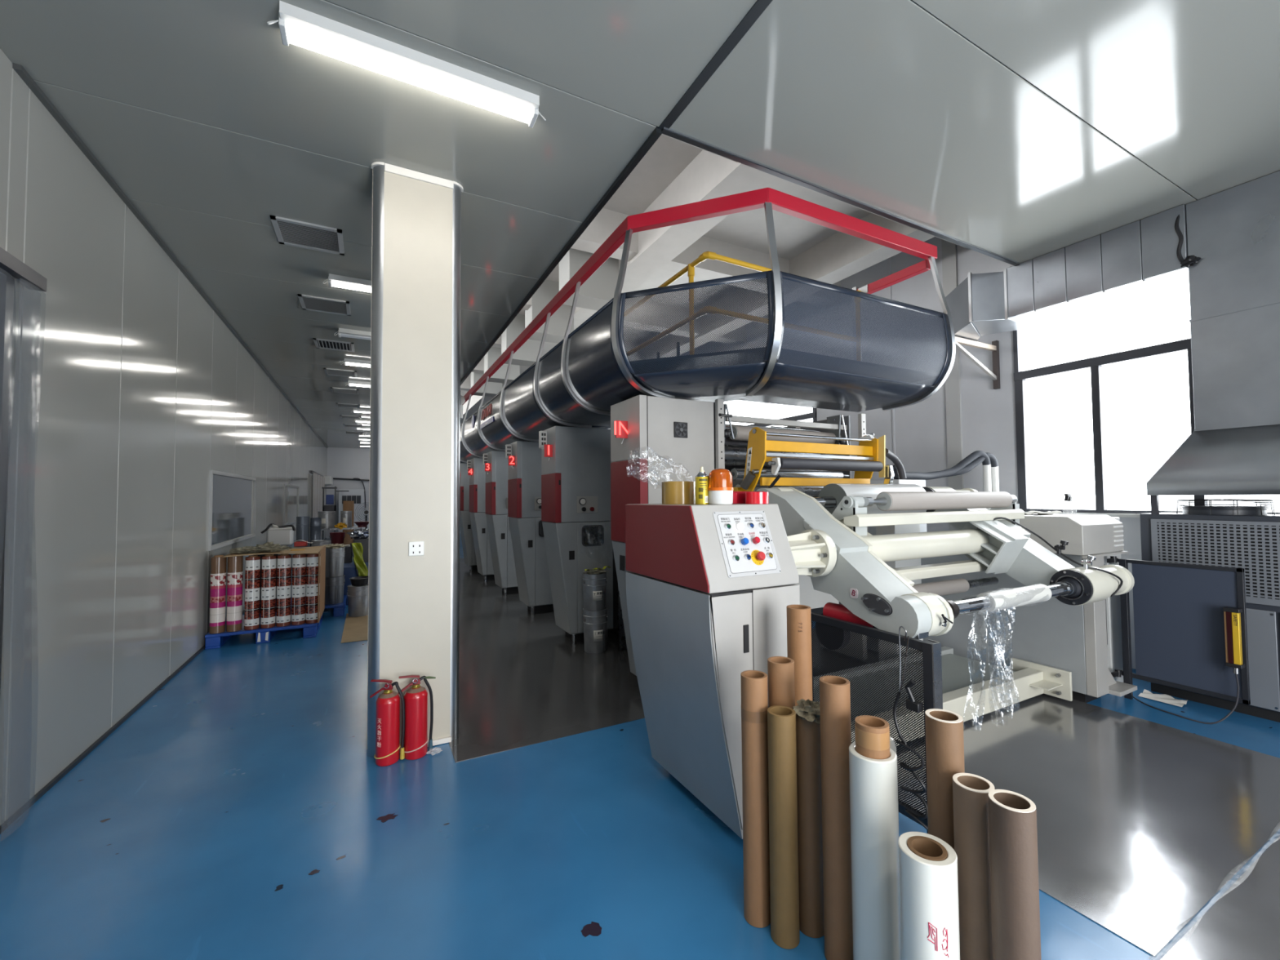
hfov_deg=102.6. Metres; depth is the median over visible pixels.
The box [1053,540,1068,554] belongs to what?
valve
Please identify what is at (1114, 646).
box
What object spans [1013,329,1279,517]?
window
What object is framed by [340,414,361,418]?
ceiling vent
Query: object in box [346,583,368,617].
pail
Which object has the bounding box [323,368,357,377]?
ceiling vent
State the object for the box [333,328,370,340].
ceiling lamp
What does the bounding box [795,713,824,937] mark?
tube
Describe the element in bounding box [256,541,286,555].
glove
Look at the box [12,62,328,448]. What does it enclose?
trim
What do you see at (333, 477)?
pipe
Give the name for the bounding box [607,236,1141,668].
wall
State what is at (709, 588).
control console
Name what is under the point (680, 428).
fan grille
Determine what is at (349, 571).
crate
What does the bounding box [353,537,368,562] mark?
crate
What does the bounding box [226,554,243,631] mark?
roll
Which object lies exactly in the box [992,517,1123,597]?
air hose
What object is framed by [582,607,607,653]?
pail
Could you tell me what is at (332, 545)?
rag
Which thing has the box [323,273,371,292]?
ceiling lamp
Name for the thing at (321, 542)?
tin
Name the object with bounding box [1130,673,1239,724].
cable
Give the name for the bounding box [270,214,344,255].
ceiling vent
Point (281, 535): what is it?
pail
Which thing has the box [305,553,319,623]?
roll
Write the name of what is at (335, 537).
bucket
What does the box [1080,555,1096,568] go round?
valve
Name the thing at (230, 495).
window
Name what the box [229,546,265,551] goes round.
glove
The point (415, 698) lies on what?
fire extinguisher
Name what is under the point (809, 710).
rag
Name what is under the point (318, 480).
door
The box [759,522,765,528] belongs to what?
switch
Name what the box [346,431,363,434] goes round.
ceiling vent
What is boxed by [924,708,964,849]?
tube
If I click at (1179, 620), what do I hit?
panel
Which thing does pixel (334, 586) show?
pail
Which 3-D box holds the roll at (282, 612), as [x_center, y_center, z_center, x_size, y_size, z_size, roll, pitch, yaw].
[-3.983,1.226,5.731,0.134,0.792,0.135,1,-2,-28]
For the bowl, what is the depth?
10.36 m
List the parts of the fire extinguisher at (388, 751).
carry handle, lever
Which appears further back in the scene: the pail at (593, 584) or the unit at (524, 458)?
the unit at (524, 458)
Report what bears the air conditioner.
attached to the wall at (127, 387)
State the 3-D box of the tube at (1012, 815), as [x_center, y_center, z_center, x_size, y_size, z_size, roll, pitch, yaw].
[0.934,1.194,1.270,0.098,0.784,0.098,1,-2,-28]
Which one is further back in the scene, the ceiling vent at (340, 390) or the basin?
the ceiling vent at (340, 390)
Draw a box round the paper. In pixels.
[1137,688,1187,706]
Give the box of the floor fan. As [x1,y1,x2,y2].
[355,502,368,528]
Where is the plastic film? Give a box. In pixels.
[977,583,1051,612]
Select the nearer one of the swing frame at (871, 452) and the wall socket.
the wall socket
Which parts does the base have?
motor, edge rail, foot plate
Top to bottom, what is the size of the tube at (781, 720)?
0.784 m
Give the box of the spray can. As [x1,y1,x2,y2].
[695,466,708,504]
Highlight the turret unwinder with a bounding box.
[755,486,1134,649]
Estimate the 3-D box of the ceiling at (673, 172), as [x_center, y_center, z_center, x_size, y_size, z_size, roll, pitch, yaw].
[-4.230,-2.390,12.790,7.800,0.900,21.800,1,-2,-28]
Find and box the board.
[317,546,325,622]
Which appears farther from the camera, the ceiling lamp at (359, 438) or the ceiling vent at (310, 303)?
the ceiling lamp at (359, 438)
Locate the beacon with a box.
[707,468,733,504]
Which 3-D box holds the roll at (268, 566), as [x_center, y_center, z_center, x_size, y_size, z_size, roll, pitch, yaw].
[-4.107,1.225,5.666,0.134,0.792,0.135,1,-2,-28]
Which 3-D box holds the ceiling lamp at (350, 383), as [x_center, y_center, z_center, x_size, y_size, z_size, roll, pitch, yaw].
[-4.688,-1.705,9.367,1.220,0.093,0.150,1,-2,-28]
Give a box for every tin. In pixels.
[311,539,330,546]
[317,511,335,528]
[340,511,351,527]
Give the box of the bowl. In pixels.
[353,521,368,527]
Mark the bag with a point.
(357, 548)
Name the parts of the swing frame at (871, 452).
plate, cylinder rod, roller arm, tie rod, plate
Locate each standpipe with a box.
[892,450,991,510]
[893,452,999,491]
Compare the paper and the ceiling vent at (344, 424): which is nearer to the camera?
the paper
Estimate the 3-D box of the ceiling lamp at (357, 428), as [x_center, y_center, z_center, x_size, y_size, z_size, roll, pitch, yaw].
[-7.710,-1.490,15.095,1.220,0.093,0.150,1,-2,-28]
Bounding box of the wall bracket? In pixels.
[944,336,999,389]
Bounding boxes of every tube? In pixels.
[740,670,770,928]
[767,656,795,709]
[767,705,799,949]
[786,604,812,706]
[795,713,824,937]
[819,675,853,959]
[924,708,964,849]
[952,773,995,959]
[987,789,1041,959]
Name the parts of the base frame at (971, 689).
plate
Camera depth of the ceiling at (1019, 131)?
2.82 m
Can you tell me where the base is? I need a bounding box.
[875,513,1137,702]
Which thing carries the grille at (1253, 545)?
attached to the chiller
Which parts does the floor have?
metal plate, metal plate, metal plate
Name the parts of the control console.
red panel, panel, door, button panel, red bracket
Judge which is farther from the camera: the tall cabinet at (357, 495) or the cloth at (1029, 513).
the tall cabinet at (357, 495)
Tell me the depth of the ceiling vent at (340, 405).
11.40 m
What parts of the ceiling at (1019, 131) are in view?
panel, panel, panel, panel, panel, panel, panel, panel, panel, panel, panel, panel, panel, panel, panel, panel, panel, panel, panel, panel, panel, panel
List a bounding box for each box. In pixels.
[293,539,310,546]
[1102,516,1123,682]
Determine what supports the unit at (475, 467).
on the floor
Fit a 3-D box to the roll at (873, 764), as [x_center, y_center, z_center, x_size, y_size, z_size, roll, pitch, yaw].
[0.731,1.178,1.593,0.138,0.839,0.138,1,-2,-28]
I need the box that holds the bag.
[350,542,368,576]
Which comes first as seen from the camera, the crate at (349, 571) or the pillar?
the pillar
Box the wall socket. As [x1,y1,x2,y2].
[408,541,424,555]
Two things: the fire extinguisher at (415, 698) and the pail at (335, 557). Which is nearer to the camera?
the fire extinguisher at (415, 698)
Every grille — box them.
[673,422,687,438]
[1151,519,1279,606]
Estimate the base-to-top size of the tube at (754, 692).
0.883 m
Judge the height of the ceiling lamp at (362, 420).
0.093 m
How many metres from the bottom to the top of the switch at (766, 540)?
0.030 m
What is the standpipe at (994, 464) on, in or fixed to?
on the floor
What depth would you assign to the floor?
2.41 m
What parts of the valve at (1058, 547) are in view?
knob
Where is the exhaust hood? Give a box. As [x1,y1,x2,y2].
[1146,170,1279,514]
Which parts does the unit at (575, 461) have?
edge panel, red panel, door, gauge panel, pane, door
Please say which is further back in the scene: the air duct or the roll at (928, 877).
the air duct
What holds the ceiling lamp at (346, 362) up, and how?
attached to the ceiling at (1019, 131)
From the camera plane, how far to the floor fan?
17.51 m
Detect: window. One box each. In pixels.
[208,470,256,551]
[283,484,298,525]
[713,400,817,426]
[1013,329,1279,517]
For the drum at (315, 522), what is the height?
1.220 m
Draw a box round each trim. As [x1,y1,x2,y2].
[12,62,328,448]
[460,126,662,385]
[658,0,772,129]
[662,128,1019,266]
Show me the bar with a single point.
(1232, 615)
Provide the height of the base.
1.400 m
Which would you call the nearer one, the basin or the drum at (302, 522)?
the basin
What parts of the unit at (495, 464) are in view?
red panel, edge panel, door, door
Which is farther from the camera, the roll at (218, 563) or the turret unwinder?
the roll at (218, 563)
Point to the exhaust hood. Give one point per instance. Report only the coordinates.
(1233, 260)
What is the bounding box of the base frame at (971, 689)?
[813,646,1072,746]
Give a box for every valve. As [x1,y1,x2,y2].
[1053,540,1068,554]
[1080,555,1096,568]
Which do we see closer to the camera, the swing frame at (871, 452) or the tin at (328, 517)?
the swing frame at (871, 452)
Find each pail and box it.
[261,523,295,545]
[324,546,345,577]
[324,574,345,604]
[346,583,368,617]
[582,572,606,610]
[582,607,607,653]
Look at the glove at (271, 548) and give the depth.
5.70 m
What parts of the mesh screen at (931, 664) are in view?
rail, latch handle, rail, post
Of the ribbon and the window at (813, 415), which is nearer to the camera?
the ribbon
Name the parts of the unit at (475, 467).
red panel, edge panel, door, door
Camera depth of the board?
6.13 m
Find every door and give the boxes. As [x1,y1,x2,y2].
[0,247,47,695]
[310,470,324,539]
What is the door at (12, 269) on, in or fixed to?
in the wall at (127, 387)
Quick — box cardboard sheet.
[222,545,324,557]
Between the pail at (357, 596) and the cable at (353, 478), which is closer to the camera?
the pail at (357, 596)
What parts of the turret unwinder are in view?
arm, arm, plate, slide rail, locking lever, arm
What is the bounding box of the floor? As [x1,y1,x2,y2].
[0,533,1279,959]
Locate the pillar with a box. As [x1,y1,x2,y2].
[366,161,463,757]
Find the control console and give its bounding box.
[625,491,799,839]
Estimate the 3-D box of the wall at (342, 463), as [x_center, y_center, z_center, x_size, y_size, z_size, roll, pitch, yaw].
[-9.230,-0.056,22.339,7.700,4.850,0.100,1,-2,-28]
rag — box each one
[324,543,348,548]
[583,568,608,574]
[791,698,820,724]
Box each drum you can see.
[295,515,310,555]
[309,517,321,546]
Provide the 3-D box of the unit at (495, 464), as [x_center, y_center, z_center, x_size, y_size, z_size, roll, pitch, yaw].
[-1.473,0.706,8.800,2.386,2.301,0.520,1,-2,-28]
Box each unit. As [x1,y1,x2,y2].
[459,462,477,570]
[466,457,494,581]
[483,450,518,595]
[505,440,554,614]
[538,426,617,644]
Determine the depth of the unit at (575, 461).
5.47 m
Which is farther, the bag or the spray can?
the bag
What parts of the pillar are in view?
panel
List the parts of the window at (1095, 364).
sill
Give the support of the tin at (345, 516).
on the bench
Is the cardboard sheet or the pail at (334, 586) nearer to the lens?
the cardboard sheet
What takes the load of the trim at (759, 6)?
attached to the ceiling at (1019, 131)
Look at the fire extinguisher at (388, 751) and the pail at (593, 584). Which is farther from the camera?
the pail at (593, 584)
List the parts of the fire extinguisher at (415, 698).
carry handle, lever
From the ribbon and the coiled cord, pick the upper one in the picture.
the ribbon
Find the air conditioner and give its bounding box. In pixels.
[323,475,333,485]
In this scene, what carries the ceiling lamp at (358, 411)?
attached to the ceiling at (1019, 131)
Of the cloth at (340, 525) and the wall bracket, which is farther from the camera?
the cloth at (340, 525)
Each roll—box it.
[208,555,226,633]
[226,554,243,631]
[244,555,260,630]
[260,554,276,628]
[275,553,291,626]
[291,553,306,625]
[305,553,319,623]
[662,481,695,504]
[745,492,768,503]
[817,483,926,514]
[848,715,900,959]
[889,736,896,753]
[897,831,959,959]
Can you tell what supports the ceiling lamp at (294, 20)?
attached to the ceiling at (1019, 131)
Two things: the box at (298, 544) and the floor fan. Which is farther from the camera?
the floor fan
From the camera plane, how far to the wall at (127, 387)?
3.29 m
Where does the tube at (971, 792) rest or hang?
on the floor
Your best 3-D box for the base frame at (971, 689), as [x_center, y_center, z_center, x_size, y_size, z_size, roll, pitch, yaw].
[1.975,1.537,3.659,2.235,0.236,0.930,1,-2,-28]
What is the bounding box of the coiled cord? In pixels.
[893,690,928,831]
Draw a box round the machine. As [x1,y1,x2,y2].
[713,399,874,660]
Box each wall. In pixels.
[0,48,327,825]
[325,447,460,538]
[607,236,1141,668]
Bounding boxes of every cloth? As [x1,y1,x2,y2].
[333,522,346,529]
[1024,510,1062,515]
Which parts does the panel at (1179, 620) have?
hinge arm, post, leg, rail, rail, post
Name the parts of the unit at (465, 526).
red panel, edge panel, door, door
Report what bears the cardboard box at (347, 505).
on the floor
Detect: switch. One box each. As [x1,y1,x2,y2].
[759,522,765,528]
[763,537,769,543]
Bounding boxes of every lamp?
[266,0,546,128]
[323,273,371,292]
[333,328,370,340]
[340,358,370,367]
[345,380,370,387]
[351,408,369,413]
[352,418,369,422]
[354,426,369,430]
[356,437,369,439]
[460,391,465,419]
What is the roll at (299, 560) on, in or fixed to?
on the pallet at (212, 641)
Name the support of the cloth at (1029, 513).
on the base
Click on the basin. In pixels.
(357, 580)
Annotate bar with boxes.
[1222,606,1244,674]
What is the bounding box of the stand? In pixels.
[321,486,348,539]
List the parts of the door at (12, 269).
rail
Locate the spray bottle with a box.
[1064,493,1071,501]
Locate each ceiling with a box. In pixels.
[0,0,1279,448]
[460,133,968,423]
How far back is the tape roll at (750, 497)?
2.52 m
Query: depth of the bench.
10.15 m
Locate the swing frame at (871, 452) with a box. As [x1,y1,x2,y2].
[733,426,906,491]
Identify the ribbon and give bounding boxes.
[584,566,612,570]
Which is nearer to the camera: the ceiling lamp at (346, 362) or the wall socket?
the wall socket
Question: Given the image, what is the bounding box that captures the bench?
[320,526,358,530]
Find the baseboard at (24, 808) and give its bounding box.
[0,537,326,834]
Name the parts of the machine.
dancer plate, knob, link arm, panel, motor, dancer plate, knob, link arm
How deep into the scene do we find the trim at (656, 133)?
3.92 m
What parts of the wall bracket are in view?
arm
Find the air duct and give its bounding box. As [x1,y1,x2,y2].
[942,204,1189,341]
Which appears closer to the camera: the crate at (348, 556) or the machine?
the machine
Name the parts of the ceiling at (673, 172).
duct casing, duct casing, duct casing, duct casing, duct casing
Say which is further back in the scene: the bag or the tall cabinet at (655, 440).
the bag
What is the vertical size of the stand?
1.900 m
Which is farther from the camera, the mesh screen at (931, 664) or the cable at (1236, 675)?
the cable at (1236, 675)
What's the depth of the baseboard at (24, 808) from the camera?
3.10 m
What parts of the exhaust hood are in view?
leg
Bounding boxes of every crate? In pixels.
[320,544,352,563]
[343,561,368,604]
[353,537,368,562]
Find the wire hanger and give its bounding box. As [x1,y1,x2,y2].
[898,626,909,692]
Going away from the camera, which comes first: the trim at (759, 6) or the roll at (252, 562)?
the trim at (759, 6)
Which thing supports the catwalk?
on the unit at (465, 526)
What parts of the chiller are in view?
panel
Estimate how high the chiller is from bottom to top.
1.503 m
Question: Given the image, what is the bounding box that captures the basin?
[349,576,368,586]
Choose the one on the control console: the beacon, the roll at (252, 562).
the beacon
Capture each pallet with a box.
[204,608,323,649]
[290,595,346,617]
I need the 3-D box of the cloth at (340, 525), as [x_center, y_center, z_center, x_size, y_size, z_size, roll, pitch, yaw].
[-5.931,0.918,10.162,0.198,0.167,0.218,-1,-2,22]
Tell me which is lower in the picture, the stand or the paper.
the paper
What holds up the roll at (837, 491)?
on the turret unwinder
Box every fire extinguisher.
[369,679,404,766]
[397,675,433,759]
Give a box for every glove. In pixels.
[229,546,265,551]
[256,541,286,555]
[257,545,295,551]
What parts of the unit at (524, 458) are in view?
red panel, edge panel, door, gauge panel, pane, door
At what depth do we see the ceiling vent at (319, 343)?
6.96 m
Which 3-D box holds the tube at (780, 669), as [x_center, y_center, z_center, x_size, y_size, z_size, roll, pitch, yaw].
[0.540,1.149,1.938,0.098,0.924,0.098,1,-2,-28]
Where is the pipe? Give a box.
[333,477,369,480]
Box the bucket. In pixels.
[328,532,345,545]
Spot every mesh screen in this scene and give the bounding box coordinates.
[810,612,942,833]
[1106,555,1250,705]
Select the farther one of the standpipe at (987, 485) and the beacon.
the standpipe at (987, 485)
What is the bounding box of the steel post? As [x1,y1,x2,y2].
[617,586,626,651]
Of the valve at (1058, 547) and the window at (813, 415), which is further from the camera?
the window at (813, 415)
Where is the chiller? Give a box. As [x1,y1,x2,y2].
[1139,498,1279,722]
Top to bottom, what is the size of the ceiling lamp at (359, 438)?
0.093 m
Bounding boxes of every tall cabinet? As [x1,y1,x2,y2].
[337,488,364,532]
[610,395,714,675]
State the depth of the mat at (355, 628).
6.07 m
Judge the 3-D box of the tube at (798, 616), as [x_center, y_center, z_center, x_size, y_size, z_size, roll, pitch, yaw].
[0.673,1.075,2.141,0.098,1.082,0.098,1,-2,-28]
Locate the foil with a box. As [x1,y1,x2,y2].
[346,527,368,538]
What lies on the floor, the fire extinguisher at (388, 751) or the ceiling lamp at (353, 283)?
the fire extinguisher at (388, 751)
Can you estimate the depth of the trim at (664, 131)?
3.50 m
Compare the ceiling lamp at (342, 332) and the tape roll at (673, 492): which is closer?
the tape roll at (673, 492)
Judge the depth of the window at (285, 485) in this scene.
10.69 m
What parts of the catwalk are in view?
guard panel, guard panel, guard panel, handrail, guard panel, guard panel, guard panel, post, guard panel, handrail, guard panel, guard panel, handrail, post, post, guard panel, handrail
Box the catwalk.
[460,187,955,463]
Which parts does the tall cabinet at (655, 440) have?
edge panel, red panel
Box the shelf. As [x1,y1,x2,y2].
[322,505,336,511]
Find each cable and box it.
[353,478,365,507]
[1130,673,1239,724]
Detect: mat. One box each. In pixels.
[341,613,368,643]
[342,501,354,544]
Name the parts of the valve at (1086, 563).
knob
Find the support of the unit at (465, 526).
on the floor
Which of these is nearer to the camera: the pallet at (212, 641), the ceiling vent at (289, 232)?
the ceiling vent at (289, 232)
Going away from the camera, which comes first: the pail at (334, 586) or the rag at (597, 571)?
the rag at (597, 571)
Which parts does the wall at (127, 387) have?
panel, panel, panel, panel, panel, panel, panel, panel, panel, panel, panel, panel, panel, panel, panel, panel, panel, panel, panel, panel, panel, panel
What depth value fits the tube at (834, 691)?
1.70 m
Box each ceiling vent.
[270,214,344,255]
[297,293,351,315]
[313,337,354,351]
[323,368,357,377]
[330,387,359,394]
[336,403,359,408]
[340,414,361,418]
[343,423,362,426]
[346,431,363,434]

